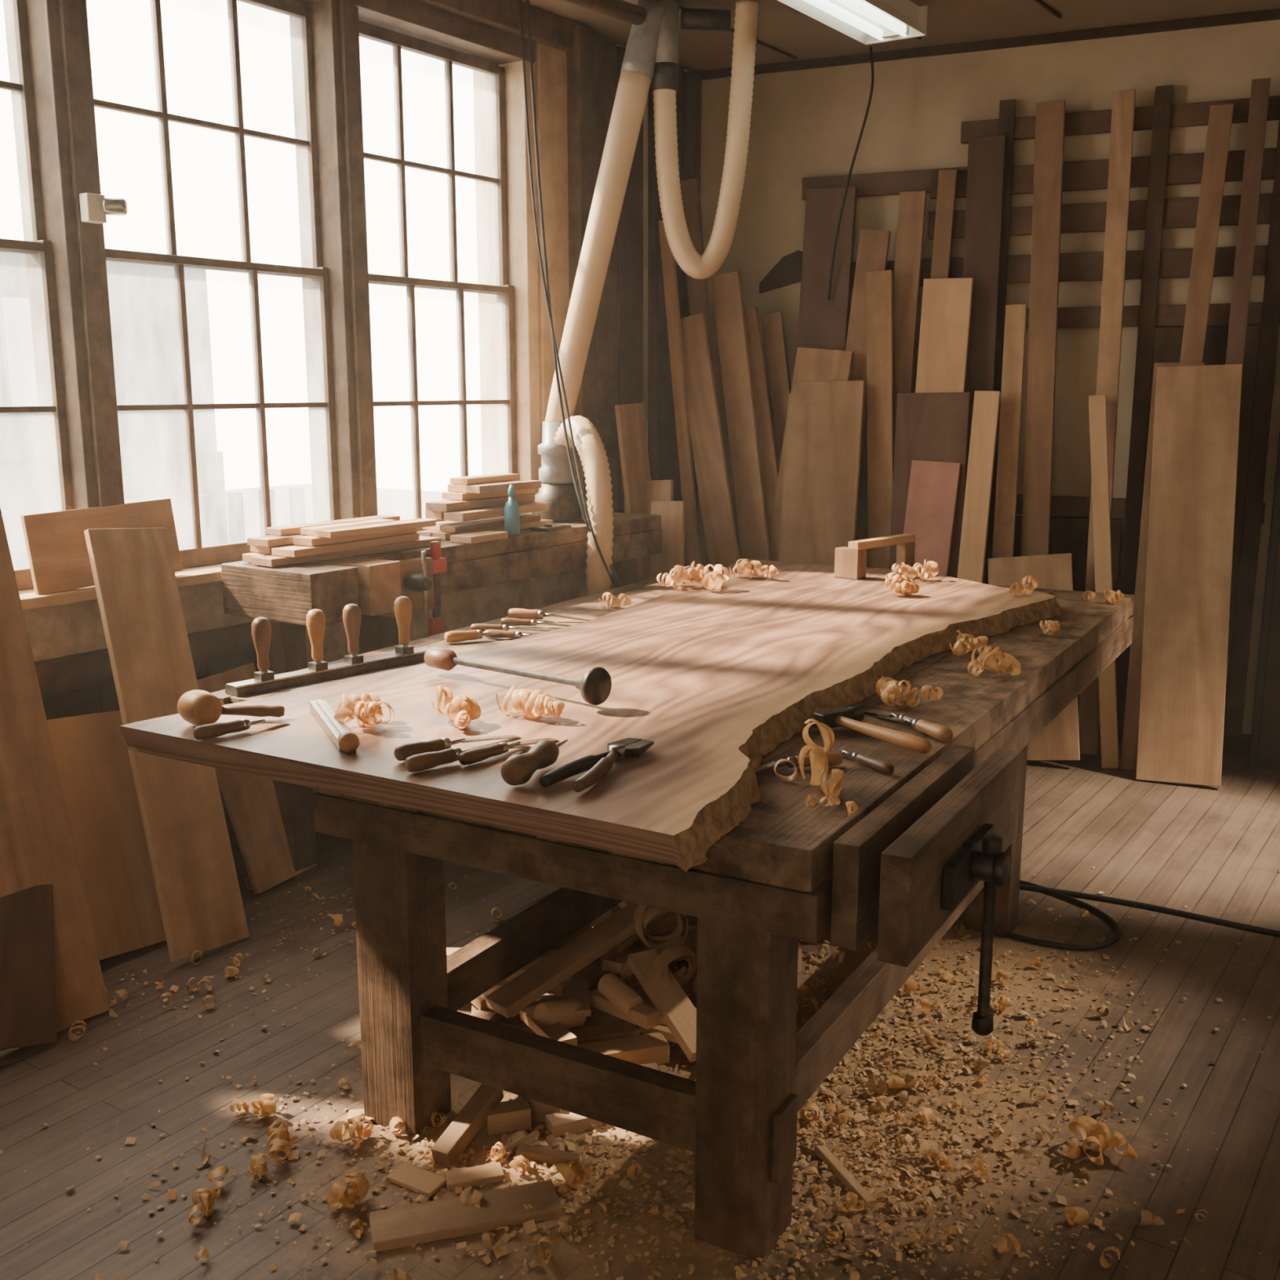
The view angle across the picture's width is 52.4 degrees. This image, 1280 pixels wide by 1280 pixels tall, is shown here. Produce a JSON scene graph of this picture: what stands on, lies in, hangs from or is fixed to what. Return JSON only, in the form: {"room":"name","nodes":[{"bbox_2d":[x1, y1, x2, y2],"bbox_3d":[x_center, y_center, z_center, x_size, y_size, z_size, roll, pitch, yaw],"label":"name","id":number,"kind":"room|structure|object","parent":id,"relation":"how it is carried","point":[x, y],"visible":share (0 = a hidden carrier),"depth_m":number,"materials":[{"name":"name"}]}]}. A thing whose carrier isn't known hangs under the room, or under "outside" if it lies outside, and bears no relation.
{"room":"woodworking shop","nodes":[
{"label":"woodworking shop","id":0,"kind":"room"},
{"bbox_2d":[22,35,693,793],"bbox_3d":[-2.462,-0.530,3.046,0.281,3.170,9.901,7,13,34],"label":"wall","id":1,"kind":"structure","parent":0,"point":[77,628],"depth_m":5.53,"materials":[{"name":"paint"}]},
{"bbox_2d":[0,0,73,590],"bbox_3d":[-2.037,-1.045,3.489,0.070,1.910,0.976,7,13,34],"label":"window","id":2,"kind":"structure","parent":1,"relation":"in","point":[40,249],"depth_m":3.84,"materials":[{"name":"brown wood"}]},
{"bbox_2d":[79,192,128,223],"bbox_3d":[-1.575,-1.269,3.823,0.131,0.080,0.068,-2,11,-9],"label":"security camera","id":3,"kind":"object","parent":1,"relation":"attached to","point":[94,207],"visible":1,"depth_m":3.80,"materials":[{"name":"white plastic"}]},
{"bbox_2d":[18,560,242,610],"bbox_3d":[-1.387,-0.259,4.542,0.300,0.033,3.550,7,13,34],"label":"trim","id":4,"kind":"structure","parent":1,"relation":"attached to","point":[193,575],"depth_m":3.90,"materials":[{"name":"brown wood"}]},
{"bbox_2d":[20,497,182,595],"bbox_3d":[-1.639,-0.292,3.988,0.046,0.250,0.507,7,13,34],"label":"plywood offcut","id":5,"kind":"object","parent":4,"relation":"on","point":[57,551],"visible":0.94,"depth_m":3.89,"materials":[{"name":"brown wood"}]},
{"bbox_2d":[34,622,260,863],"bbox_3d":[-2.331,0.636,3.153,0.072,0.840,3.650,7,13,34],"label":"trim","id":6,"kind":"structure","parent":1,"relation":"attached to","point":[81,683],"depth_m":4.04,"materials":[{"name":"brown wood"}]},
{"bbox_2d":[93,0,339,568],"bbox_3d":[-1.429,-1.217,4.364,0.070,1.910,0.976,7,13,34],"label":"window","id":7,"kind":"structure","parent":1,"relation":"in","point":[197,555],"depth_m":4.45,"materials":[{"name":"brown wood"}]},
{"bbox_2d":[3,0,585,522],"bbox_3d":[-1.386,-1.317,4.364,0.270,2.127,3.700,7,13,34],"label":"trim","id":8,"kind":"structure","parent":1,"relation":"attached to","point":[59,42],"depth_m":4.66,"materials":[{"name":"brown wood"}]},
{"bbox_2d":[358,20,517,533],"bbox_3d":[-0.832,-1.385,5.224,0.070,1.910,0.936,7,13,34],"label":"window","id":9,"kind":"structure","parent":1,"relation":"in","point":[504,292],"depth_m":5.27,"materials":[{"name":"brown wood"}]},
{"bbox_2d":[534,24,701,568],"bbox_3d":[-0.061,-1.136,6.189,0.120,3.150,1.265,7,13,34],"label":"pillar","id":10,"kind":"structure","parent":1,"relation":"attached to","point":[575,90],"depth_m":5.96,"materials":[{"name":"brown wood"}]},
{"bbox_2d":[0,740,1279,1279],"bbox_3d":[-0.070,1.240,2.255,5.530,0.001,10.752,7,13,34],"label":"floor","id":11,"kind":"structure","parent":0,"point":[1214,851],"depth_m":3.06,"materials":[{"name":"brown wood"}]},
{"bbox_2d":[0,884,57,1048],"bbox_3d":[-1.593,0.823,3.287,0.195,0.417,0.311,10,15,41],"label":"board","id":12,"kind":"object","parent":11,"relation":"on","point":[28,1008],"visible":1,"depth_m":3.30,"materials":[{"name":"brown wood"}]},
{"bbox_2d":[0,507,110,1051],"bbox_3d":[-1.696,0.266,3.366,0.533,1.481,0.339,10,15,42],"label":"board","id":13,"kind":"object","parent":11,"relation":"on","point":[37,846],"visible":0.84,"depth_m":3.44,"materials":[{"name":"brown wood"}]},
{"bbox_2d":[46,710,166,960],"bbox_3d":[-1.589,0.571,3.839,0.283,0.700,0.471,8,14,35],"label":"board","id":14,"kind":"object","parent":11,"relation":"on","point":[91,754],"visible":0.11,"depth_m":3.84,"materials":[{"name":"brown wood"}]},
{"bbox_2d":[84,527,249,961],"bbox_3d":[-1.409,0.290,3.881,0.258,1.235,0.497,-10,15,-41],"label":"board","id":15,"kind":"object","parent":11,"relation":"on","point":[198,892],"visible":0.91,"depth_m":3.86,"materials":[{"name":"brown wood"}]},
{"bbox_2d":[196,662,316,893],"bbox_3d":[-1.292,0.457,4.351,0.224,0.726,0.315,7,13,32],"label":"board","id":16,"kind":"object","parent":11,"relation":"on","point":[251,803],"visible":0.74,"depth_m":4.31,"materials":[{"name":"brown wood"}]},
{"bbox_2d":[386,1162,446,1197],"bbox_3d":[-0.470,1.137,2.740,0.117,0.012,0.060,7,13,30],"label":"wood offcut","id":17,"kind":"object","parent":11,"relation":"on","point":[421,1181],"depth_m":2.73,"materials":[{"name":"brown wood"}]},
{"bbox_2d":[221,511,662,879],"bbox_3d":[-0.589,0.131,5.106,0.440,1.080,2.140,7,13,34],"label":"workbench","id":18,"kind":"object","parent":11,"relation":"on","point":[284,595],"visible":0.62,"depth_m":4.40,"materials":[{"name":"brown wood"}]},
{"bbox_2d":[242,515,440,567],"bbox_3d":[-1.009,-0.348,4.469,0.308,0.101,0.754,7,13,34],"label":"stack","id":19,"kind":"object","parent":18,"relation":"on","point":[289,544],"visible":1,"depth_m":4.34,"materials":[{"name":"brown wood"}]},
{"bbox_2d":[379,551,434,617],"bbox_3d":[-0.767,-0.200,4.452,0.143,0.220,0.215,7,13,34],"label":"bench vise","id":20,"kind":"object","parent":18,"relation":"attached to","point":[416,573],"visible":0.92,"depth_m":4.43,"materials":[{"name":"brown wood"}]},
{"bbox_2d":[427,541,447,635],"bbox_3d":[-0.721,-0.126,4.623,0.040,0.450,0.070,7,13,34],"label":"clamp","id":21,"kind":"object","parent":18,"relation":"attached to","point":[434,623],"visible":0.75,"depth_m":4.61,"materials":[{"name":"metal"}]},
{"bbox_2d":[417,513,552,539],"bbox_3d":[-0.612,-0.455,5.159,0.192,0.046,0.634,7,13,34],"label":"stack","id":22,"kind":"object","parent":18,"relation":"on","point":[444,530],"visible":0.75,"depth_m":5.03,"materials":[{"name":"brown wood"}]},
{"bbox_2d":[425,473,548,521],"bbox_3d":[-0.594,-0.569,5.122,0.213,0.148,0.566,7,13,34],"label":"stack","id":23,"kind":"object","parent":22,"relation":"on","point":[469,498],"visible":0.94,"depth_m":5.04,"materials":[{"name":"brown wood"}]},
{"bbox_2d":[368,1179,562,1252],"bbox_3d":[-0.350,1.157,2.616,0.376,0.022,0.100,-3,12,-17],"label":"wood offcut","id":24,"kind":"object","parent":11,"relation":"on","point":[446,1218],"depth_m":2.60,"materials":[{"name":"brown wood"}]},
{"bbox_2d":[446,900,801,1064],"bbox_3d":[-0.079,0.812,3.534,1.082,0.344,0.929,0,11,0],"label":"pile","id":25,"kind":"object","parent":11,"relation":"on","point":[637,1017],"visible":0.57,"depth_m":3.31,"materials":[{"name":"brown wood"}]},
{"bbox_2d":[614,402,651,582],"bbox_3d":[0.032,-0.322,6.139,0.185,1.570,0.259,7,13,33],"label":"board","id":26,"kind":"object","parent":11,"relation":"on","point":[630,418],"visible":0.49,"depth_m":6.03,"materials":[{"name":"brown wood"}]},
{"bbox_2d":[68,876,1208,1279],"bbox_3d":[-0.034,1.001,3.345,2.902,0.050,2.133,0,11,0],"label":"wood shavings","id":27,"kind":"object","parent":11,"relation":"on","point":[1073,1215],"visible":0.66,"depth_m":2.88,"materials":[{"name":"brown wood"}]},
{"bbox_2d":[0,859,1279,1279],"bbox_3d":[0.106,1.008,3.386,4.368,0.025,3.256,0,11,0],"label":"sawdust","id":28,"kind":"object","parent":11,"relation":"on","point":[529,1226],"visible":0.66,"depth_m":2.82,"materials":[{"name":"brown wood"}]},
{"bbox_2d":[266,1118,298,1160],"bbox_3d":[-0.781,1.089,2.840,0.067,0.044,0.137,-3,12,-17],"label":"wood curl","id":29,"kind":"object","parent":28,"relation":"on","point":[282,1143],"visible":1,"depth_m":2.83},
{"bbox_2d":[324,1171,368,1208],"bbox_3d":[-0.591,1.124,2.653,0.100,0.064,0.063,-10,15,-41],"label":"wood curl","id":30,"kind":"object","parent":28,"relation":"on","point":[340,1190],"visible":1,"depth_m":2.64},
{"bbox_2d":[329,1113,373,1144],"bbox_3d":[-0.634,1.083,2.877,0.070,0.052,0.087,7,13,30],"label":"wood curl","id":31,"kind":"object","parent":28,"relation":"on","point":[357,1126],"visible":1,"depth_m":2.87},
{"bbox_2d":[346,1062,874,1208],"bbox_3d":[-0.097,1.071,2.866,1.150,0.093,0.464,0,11,0],"label":"scraps","id":32,"kind":"object","parent":28,"relation":"on","point":[485,1107],"visible":0.7,"depth_m":2.86,"materials":[{"name":"brown wood"}]},
{"bbox_2d":[624,480,673,581],"bbox_3d":[0.035,-0.136,6.099,0.317,1.219,0.230,5,12,24],"label":"board","id":33,"kind":"object","parent":11,"relation":"on","point":[653,490],"visible":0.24,"depth_m":6.07,"materials":[{"name":"brown wood"}]},
{"bbox_2d":[649,501,685,578],"bbox_3d":[0.119,-0.069,5.982,0.160,1.132,0.265,1,11,6],"label":"board","id":34,"kind":"object","parent":11,"relation":"on","point":[672,513],"visible":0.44,"depth_m":5.95,"materials":[{"name":"brown wood"}]},
{"bbox_2d":[211,577,1134,1262],"bbox_3d":[0.421,0.436,4.139,2.096,0.852,3.278,6,13,29],"label":"workbench","id":35,"kind":"object","parent":11,"relation":"on","point":[934,839],"visible":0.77,"depth_m":2.67,"materials":[{"name":"brown wood"}]},
{"bbox_2d":[224,595,428,696],"bbox_3d":[-0.852,0.002,3.642,0.060,0.194,0.664,10,15,41],"label":"rack","id":36,"kind":"object","parent":35,"relation":"on","point":[264,680],"visible":1,"depth_m":3.59,"materials":[{"name":"wood"}]},
{"bbox_2d":[120,559,1060,871],"bbox_3d":[0.276,0.018,3.905,1.432,0.060,3.274,6,13,29],"label":"slab","id":37,"kind":"object","parent":35,"relation":"on","point":[717,679],"visible":0.92,"depth_m":3.08,"materials":[{"name":"brown wood"}]},
{"bbox_2d":[177,689,284,725],"bbox_3d":[-0.907,0.145,2.887,0.226,0.078,0.098,-4,12,-20],"label":"mallet","id":38,"kind":"object","parent":37,"relation":"on","point":[196,707],"visible":0.98,"depth_m":2.85,"materials":[{"name":"brown wood"}]},
{"bbox_2d":[192,718,288,740],"bbox_3d":[-0.859,0.183,2.812,0.218,0.032,0.032,-11,15,-43],"label":"chisel","id":39,"kind":"object","parent":37,"relation":"on","point":[206,731],"visible":1,"depth_m":2.77,"materials":[{"name":"brown wood"}]},
{"bbox_2d":[309,698,359,752],"bbox_3d":[-0.667,0.176,2.824,0.042,0.041,0.402,-5,12,-23],"label":"wooden dowel","id":40,"kind":"object","parent":37,"relation":"on","point":[344,739],"visible":1,"depth_m":2.76,"materials":[{"name":"wood"}]},
{"bbox_2d":[333,692,395,728],"bbox_3d":[-0.598,0.153,2.854,0.137,0.074,0.133,6,13,29],"label":"wood shavings","id":41,"kind":"object","parent":37,"relation":"on","point":[368,714],"visible":0.95,"depth_m":2.82},
{"bbox_2d":[431,684,480,728],"bbox_3d":[-0.405,0.147,2.867,0.096,0.082,0.150,-7,13,-31],"label":"wood shavings","id":42,"kind":"object","parent":37,"relation":"on","point":[464,708],"visible":1,"depth_m":2.85},
{"bbox_2d":[394,734,519,760],"bbox_3d":[-0.371,0.208,2.679,0.297,0.034,0.034,-9,14,-40],"label":"chisel","id":43,"kind":"object","parent":37,"relation":"on","point":[402,752],"visible":0.88,"depth_m":2.62,"materials":[{"name":"brown wood"}]},
{"bbox_2d":[404,745,531,772],"bbox_3d":[-0.340,0.223,2.605,0.294,0.034,0.034,-10,15,-41],"label":"chisel","id":44,"kind":"object","parent":37,"relation":"on","point":[421,762],"visible":0.8,"depth_m":2.53,"materials":[{"name":"brown wood"}]},
{"bbox_2d":[458,737,559,764],"bbox_3d":[-0.265,0.216,2.654,0.028,0.028,0.265,9,14,40],"label":"chisel","id":45,"kind":"object","parent":37,"relation":"on","point":[473,756],"visible":1,"depth_m":2.60,"materials":[{"name":"brown wood"}]},
{"bbox_2d":[423,646,611,705],"bbox_3d":[-0.319,0.069,3.185,0.603,0.090,0.090,10,15,40],"label":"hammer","id":46,"kind":"object","parent":37,"relation":"on","point":[594,686],"visible":1,"depth_m":3.10,"materials":[{"name":"brown wood"}]},
{"bbox_2d":[495,684,564,719],"bbox_3d":[-0.242,0.144,2.930,0.178,0.069,0.069,8,14,35],"label":"wood shavings","id":47,"kind":"object","parent":37,"relation":"on","point":[538,703],"visible":1,"depth_m":2.91},
{"bbox_2d":[500,739,568,785],"bbox_3d":[-0.194,0.226,2.525,0.058,0.058,0.250,4,12,21],"label":"bradawl","id":48,"kind":"object","parent":37,"relation":"on","point":[517,769],"visible":1,"depth_m":2.43,"materials":[{"name":"brown wood"}]},
{"bbox_2d":[539,737,653,792],"bbox_3d":[-0.070,0.234,2.543,0.092,0.028,0.340,6,12,26],"label":"pincers","id":49,"kind":"object","parent":37,"relation":"on","point":[598,765],"visible":1,"depth_m":2.49,"materials":[{"name":"black metal"}]},
{"bbox_2d":[656,560,730,589],"bbox_3d":[0.200,-0.240,4.804,0.270,0.097,0.179,6,13,29],"label":"wood shavings","id":50,"kind":"object","parent":37,"relation":"on","point":[713,580],"visible":1,"depth_m":4.78},
{"bbox_2d":[834,533,915,579],"bbox_3d":[0.940,-0.338,5.180,0.110,0.145,0.400,11,15,44],"label":"wood block","id":51,"kind":"object","parent":37,"relation":"on","point":[850,561],"visible":0.84,"depth_m":5.06,"materials":[{"name":"brown wood"}]},
{"bbox_2d":[773,718,844,798],"bbox_3d":[0.351,0.232,2.616,0.086,0.139,0.182,-8,13,-34],"label":"wood shavings","id":52,"kind":"object","parent":35,"relation":"on","point":[818,757],"visible":0.96,"depth_m":2.61},
{"bbox_2d":[813,705,931,753],"bbox_3d":[0.550,0.204,2.957,0.135,0.039,0.320,-8,13,-34],"label":"hammer","id":53,"kind":"object","parent":35,"relation":"on","point":[851,717],"visible":0.99,"depth_m":2.97,"materials":[{"name":"wood"}]},
{"bbox_2d":[875,676,943,706],"bbox_3d":[0.661,0.131,3.283,0.101,0.077,0.186,-10,15,-40],"label":"wood shavings","id":54,"kind":"object","parent":35,"relation":"on","point":[888,688],"visible":1,"depth_m":3.26},
{"bbox_2d":[967,645,1021,676],"bbox_3d":[1.000,0.057,3.641,0.151,0.086,0.114,6,13,29],"label":"wood shavings","id":55,"kind":"object","parent":35,"relation":"on","point":[999,662],"visible":1,"depth_m":3.62},
{"bbox_2d":[657,219,701,581],"bbox_3d":[0.225,-0.773,6.232,0.052,2.419,0.412,-8,14,-37],"label":"board","id":56,"kind":"object","parent":11,"relation":"on","point":[668,263],"visible":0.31,"depth_m":6.19,"materials":[{"name":"brown wood"}]},
{"bbox_2d":[679,177,713,372],"bbox_3d":[0.340,-0.881,6.280,0.068,2.612,0.457,-8,14,-35],"label":"board","id":57,"kind":"object","parent":11,"relation":"on","point":[690,188],"visible":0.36,"depth_m":6.18,"materials":[{"name":"brown wood"}]},
{"bbox_2d":[680,312,740,572],"bbox_3d":[0.376,-0.540,6.161,0.110,1.986,0.691,-6,13,-30],"label":"board","id":58,"kind":"object","parent":11,"relation":"on","point":[704,419],"visible":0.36,"depth_m":6.17,"materials":[{"name":"brown wood"}]},
{"bbox_2d":[711,270,770,560],"bbox_3d":[0.529,-0.660,6.256,0.107,2.188,0.623,-6,13,-28],"label":"board","id":59,"kind":"object","parent":11,"relation":"on","point":[728,303],"visible":0.56,"depth_m":6.24,"materials":[{"name":"brown wood"}]},
{"bbox_2d":[743,306,778,537],"bbox_3d":[0.650,-0.584,6.292,0.079,2.023,0.598,-7,13,-31],"label":"board","id":60,"kind":"object","parent":11,"relation":"on","point":[766,445],"visible":0.26,"depth_m":6.28,"materials":[{"name":"brown wood"}]},
{"bbox_2d":[761,311,791,467],"bbox_3d":[0.760,-0.582,6.341,0.080,2.001,0.554,-6,13,-30],"label":"board","id":61,"kind":"object","parent":11,"relation":"on","point":[773,328],"visible":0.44,"depth_m":6.33,"materials":[{"name":"brown wood"}]},
{"bbox_2d":[768,346,853,560],"bbox_3d":[0.746,-0.471,6.224,0.468,1.828,0.236,-6,13,-29],"label":"board","id":62,"kind":"object","parent":11,"relation":"on","point":[811,364],"visible":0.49,"depth_m":6.15,"materials":[{"name":"brown wood"}]},
{"bbox_2d":[778,380,865,564],"bbox_3d":[0.826,-0.367,6.105,0.388,1.671,0.329,5,12,24],"label":"board","id":63,"kind":"object","parent":11,"relation":"on","point":[824,419],"visible":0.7,"depth_m":6.08,"materials":[{"name":"brown wood"}]},
{"bbox_2d":[796,186,857,351],"bbox_3d":[0.849,-0.866,6.322,0.290,2.566,0.190,5,12,25],"label":"board","id":64,"kind":"object","parent":11,"relation":"on","point":[823,322],"visible":0.44,"depth_m":6.18,"materials":[{"name":"brown wood"}]},
{"bbox_2d":[845,229,891,480],"bbox_3d":[0.975,-0.743,6.225,0.376,2.362,0.120,-4,12,-21],"label":"board","id":65,"kind":"object","parent":11,"relation":"on","point":[873,245],"visible":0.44,"depth_m":6.09,"materials":[{"name":"brown wood"}]},
{"bbox_2d":[866,269,893,568],"bbox_3d":[1.129,-0.619,6.091,0.114,2.170,0.355,-2,11,-9],"label":"board","id":66,"kind":"object","parent":11,"relation":"on","point":[879,284],"visible":0.56,"depth_m":6.04,"materials":[{"name":"brown wood"}]},
{"bbox_2d":[893,191,926,453],"bbox_3d":[1.202,-0.816,6.176,0.225,2.524,0.120,-10,15,-41],"label":"board","id":67,"kind":"object","parent":11,"relation":"on","point":[912,205],"visible":0.44,"depth_m":6.03,"materials":[{"name":"brown wood"}]},
{"bbox_2d":[888,391,970,577],"bbox_3d":[1.314,-0.320,6.000,0.360,1.619,0.219,5,12,24],"label":"board","id":68,"kind":"object","parent":11,"relation":"on","point":[930,426],"visible":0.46,"depth_m":5.94,"materials":[{"name":"brown wood"}]},
{"bbox_2d":[903,460,960,576],"bbox_3d":[1.280,-0.156,5.958,0.220,1.312,0.308,8,14,36],"label":"board","id":69,"kind":"object","parent":11,"relation":"on","point":[933,487],"visible":0.44,"depth_m":5.92,"materials":[{"name":"brown wood"}]},
{"bbox_2d":[915,277,973,392],"bbox_3d":[1.346,-0.582,6.018,0.250,2.125,0.210,5,12,25],"label":"board","id":70,"kind":"object","parent":11,"relation":"on","point":[946,303],"visible":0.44,"depth_m":5.90,"materials":[{"name":"brown wood"}]},
{"bbox_2d":[957,391,1000,582],"bbox_3d":[1.488,-0.295,5.855,0.112,1.625,0.274,7,13,32],"label":"board","id":71,"kind":"object","parent":11,"relation":"on","point":[986,404],"visible":0.56,"depth_m":5.81,"materials":[{"name":"brown wood"}]},
{"bbox_2d":[963,134,1005,583],"bbox_3d":[1.545,-0.897,6.019,0.160,2.744,0.033,4,9,25],"label":"board","id":72,"kind":"object","parent":11,"relation":"on","point":[986,154],"depth_m":5.88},
{"bbox_2d":[992,303,1026,558],"bbox_3d":[1.654,-0.497,5.900,0.093,2.005,0.286,3,11,15],"label":"board","id":73,"kind":"object","parent":11,"relation":"on","point":[1015,315],"visible":0.56,"depth_m":5.85,"materials":[{"name":"brown wood"}]},
{"bbox_2d":[987,553,1079,760],"bbox_3d":[1.741,0.079,5.758,0.463,0.927,0.211,5,12,23],"label":"board","id":74,"kind":"object","parent":11,"relation":"on","point":[1059,740],"visible":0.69,"depth_m":5.71,"materials":[{"name":"brown wood"}]},
{"bbox_2d":[801,84,1279,736],"bbox_3d":[2.108,-0.999,5.878,2.920,2.800,0.056,5,12,25],"label":"lumber rack","id":75,"kind":"object","parent":11,"relation":"on","point":[1157,171],"visible":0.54,"depth_m":5.72,"materials":[{"name":"wood"}]},
{"bbox_2d":[1020,99,1065,556],"bbox_3d":[1.796,-0.925,5.849,0.119,2.865,0.279,0,11,-2],"label":"board","id":76,"kind":"object","parent":11,"relation":"on","point":[1050,115],"visible":0.56,"depth_m":5.78,"materials":[{"name":"brown wood"}]},
{"bbox_2d":[1006,880,1121,951],"bbox_3d":[1.278,0.855,4.176,0.407,0.018,0.648,0,11,0],"label":"power cord","id":77,"kind":"object","parent":11,"relation":"on","point":[1116,937],"visible":0.79,"depth_m":3.94,"materials":[{"name":"black rubber"}]},
{"bbox_2d":[1068,1115,1137,1165],"bbox_3d":[0.999,1.089,2.829,0.109,0.066,0.135,-3,12,-16],"label":"wood curl","id":78,"kind":"object","parent":11,"relation":"on","point":[1084,1123],"visible":1,"depth_m":2.83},
{"bbox_2d":[1088,394,1119,768],"bbox_3d":[2.023,-0.252,5.671,0.071,1.610,0.348,-3,11,-14],"label":"board","id":79,"kind":"object","parent":11,"relation":"on","point":[1097,403],"visible":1,"depth_m":5.66,"materials":[{"name":"brown wood"}]},
{"bbox_2d":[1078,89,1135,755],"bbox_3d":[2.054,-0.913,5.740,0.091,2.886,0.033,4,8,25],"label":"board","id":80,"kind":"object","parent":11,"relation":"on","point":[1123,101],"depth_m":5.65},
{"bbox_2d":[1019,883,1279,936],"bbox_3d":[1.709,0.868,4.112,1.477,0.018,0.059,6,13,28],"label":"power cord","id":81,"kind":"object","parent":11,"relation":"on","point":[1075,894],"visible":0.73,"depth_m":4.15,"materials":[{"name":"black rubber"}]},
{"bbox_2d":[1120,362,1204,770],"bbox_3d":[2.244,-0.303,5.589,0.200,1.743,0.269,5,12,25],"label":"board","id":82,"kind":"object","parent":11,"relation":"on","point":[1130,738],"visible":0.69,"depth_m":5.62,"materials":[{"name":"brown wood"}]},
{"bbox_2d":[1135,364,1242,786],"bbox_3d":[2.302,-0.273,5.455,0.388,1.736,0.349,5,12,24],"label":"board","id":83,"kind":"object","parent":11,"relation":"on","point":[1197,410],"visible":1,"depth_m":5.44,"materials":[{"name":"brown wood"}]},
{"bbox_2d":[1248,430,1279,770],"bbox_3d":[3.059,-0.431,5.452,0.750,2.050,0.210,5,12,25],"label":"wood board","id":84,"kind":"object","parent":11,"relation":"on","point":[1264,747],"visible":1,"depth_m":5.62,"materials":[{"name":"wood"}]},
{"bbox_2d":[520,0,1279,71],"bbox_3d":[0.051,-1.850,1.566,5.822,0.012,10.752,7,13,34],"label":"ceiling","id":85,"kind":"structure","parent":0,"point":[785,33],"depth_m":5.55,"materials":[{"name":"paint"}]},
{"bbox_2d":[518,0,616,588],"bbox_3d":[-0.230,-1.094,5.201,0.538,2.852,0.207,3,11,13],"label":"hanging cable","id":86,"kind":"object","parent":85,"relation":"hanging from","point":[519,1],"visible":0.7,"depth_m":5.23,"materials":[{"name":"black rubber"}]},
{"bbox_2d":[525,0,623,586],"bbox_3d":[-0.222,-1.098,5.217,0.492,2.852,0.176,3,11,14],"label":"hanging cable","id":87,"kind":"object","parent":85,"relation":"hanging from","point":[611,568],"visible":0.73,"depth_m":5.25,"materials":[{"name":"black rubber"}]},
{"bbox_2d":[534,0,665,595],"bbox_3d":[-0.096,-0.969,5.301,0.731,3.155,0.587,0,11,0],"label":"duct","id":88,"kind":"object","parent":85,"relation":"attached to","point":[557,488],"visible":0.74,"depth_m":5.30,"materials":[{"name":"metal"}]},
{"bbox_2d":[651,0,759,279],"bbox_3d":[0.261,-2.027,5.313,0.433,1.070,0.112,0,11,-1],"label":"hose","id":89,"kind":"object","parent":88,"relation":"attached to","point":[664,80],"visible":0.98,"depth_m":5.27,"materials":[{"name":"plastic"}]},
{"bbox_2d":[560,0,731,31],"bbox_3d":[-0.394,-2.367,4.553,1.521,0.083,1.534,0,11,0],"label":"ceiling pipe","id":90,"kind":"object","parent":85,"relation":"attached to","point":[691,19],"depth_m":5.17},
{"bbox_2d":[827,46,874,299],"bbox_3d":[0.978,-2.153,6.023,0.194,1.112,0.054,5,12,24],"label":"hanging cable","id":91,"kind":"object","parent":85,"relation":"hanging from","point":[870,47],"visible":1,"depth_m":6.00,"materials":[{"name":"black rubber"}]},
{"bbox_2d":[777,0,928,44],"bbox_3d":[0.611,-2.361,4.638,0.260,0.110,1.512,7,13,34],"label":"fluorescent light","id":92,"kind":"object","parent":85,"relation":"attached to","point":[868,22],"visible":1,"depth_m":5.04,"materials":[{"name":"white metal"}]},
{"bbox_2d":[930,169,957,278],"bbox_3d":[1.348,-0.854,6.138,0.081,2.614,0.031,7,10,24],"label":"board","id":93,"kind":"object","parent":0,"point":[947,180],"depth_m":5.95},
{"bbox_2d":[697,19,1279,734],"bbox_3d":[2.728,-1.060,5.751,5.900,3.170,0.250,5,12,25],"label":"wall","id":94,"kind":"structure","parent":0,"point":[805,123],"depth_m":5.96,"materials":[{"name":"beige paint"}]},
{"bbox_2d":[759,249,802,293],"bbox_3d":[0.715,-1.816,6.410,0.260,0.200,0.013,5,12,25],"label":"wall bracket","id":95,"kind":"object","parent":94,"relation":"attached to","point":[788,271],"visible":0.7,"depth_m":6.41,"materials":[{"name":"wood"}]},
{"bbox_2d":[694,8,1279,756],"bbox_3d":[2.671,-1.036,5.631,5.300,3.168,0.020,5,12,25],"label":"trim","id":96,"kind":"structure","parent":94,"relation":"attached to","point":[1232,744],"depth_m":5.84,"materials":[{"name":"brown wood"}]},
{"bbox_2d":[1179,103,1234,362],"bbox_3d":[2.337,-0.843,5.614,0.090,2.798,0.032,7,9,24],"label":"board","id":97,"kind":"object","parent":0,"point":[1220,116],"depth_m":5.47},
{"bbox_2d":[1225,77,1271,379],"bbox_3d":[2.505,-0.873,5.539,0.070,2.885,0.032,6,9,24],"label":"board","id":98,"kind":"object","parent":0,"point":[1260,91],"depth_m":5.40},
{"label":"outside","id":99,"kind":"structure","parent":0,"visible":0},
{"bbox_2d":[225,483,447,542],"bbox_3d":[-8.112,-0.209,12.772,19.701,0.001,30.002,7,13,34],"label":"ground","id":100,"kind":"structure","parent":99,"point":[396,502],"depth_m":25.28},
{"bbox_2d":[0,251,306,568],"bbox_3d":[-8.342,-1.664,7.712,3.400,5.600,16.001,7,13,34],"label":"neighbouring building","id":101,"kind":"structure","parent":100,"relation":"on","point":[142,297],"depth_m":14.08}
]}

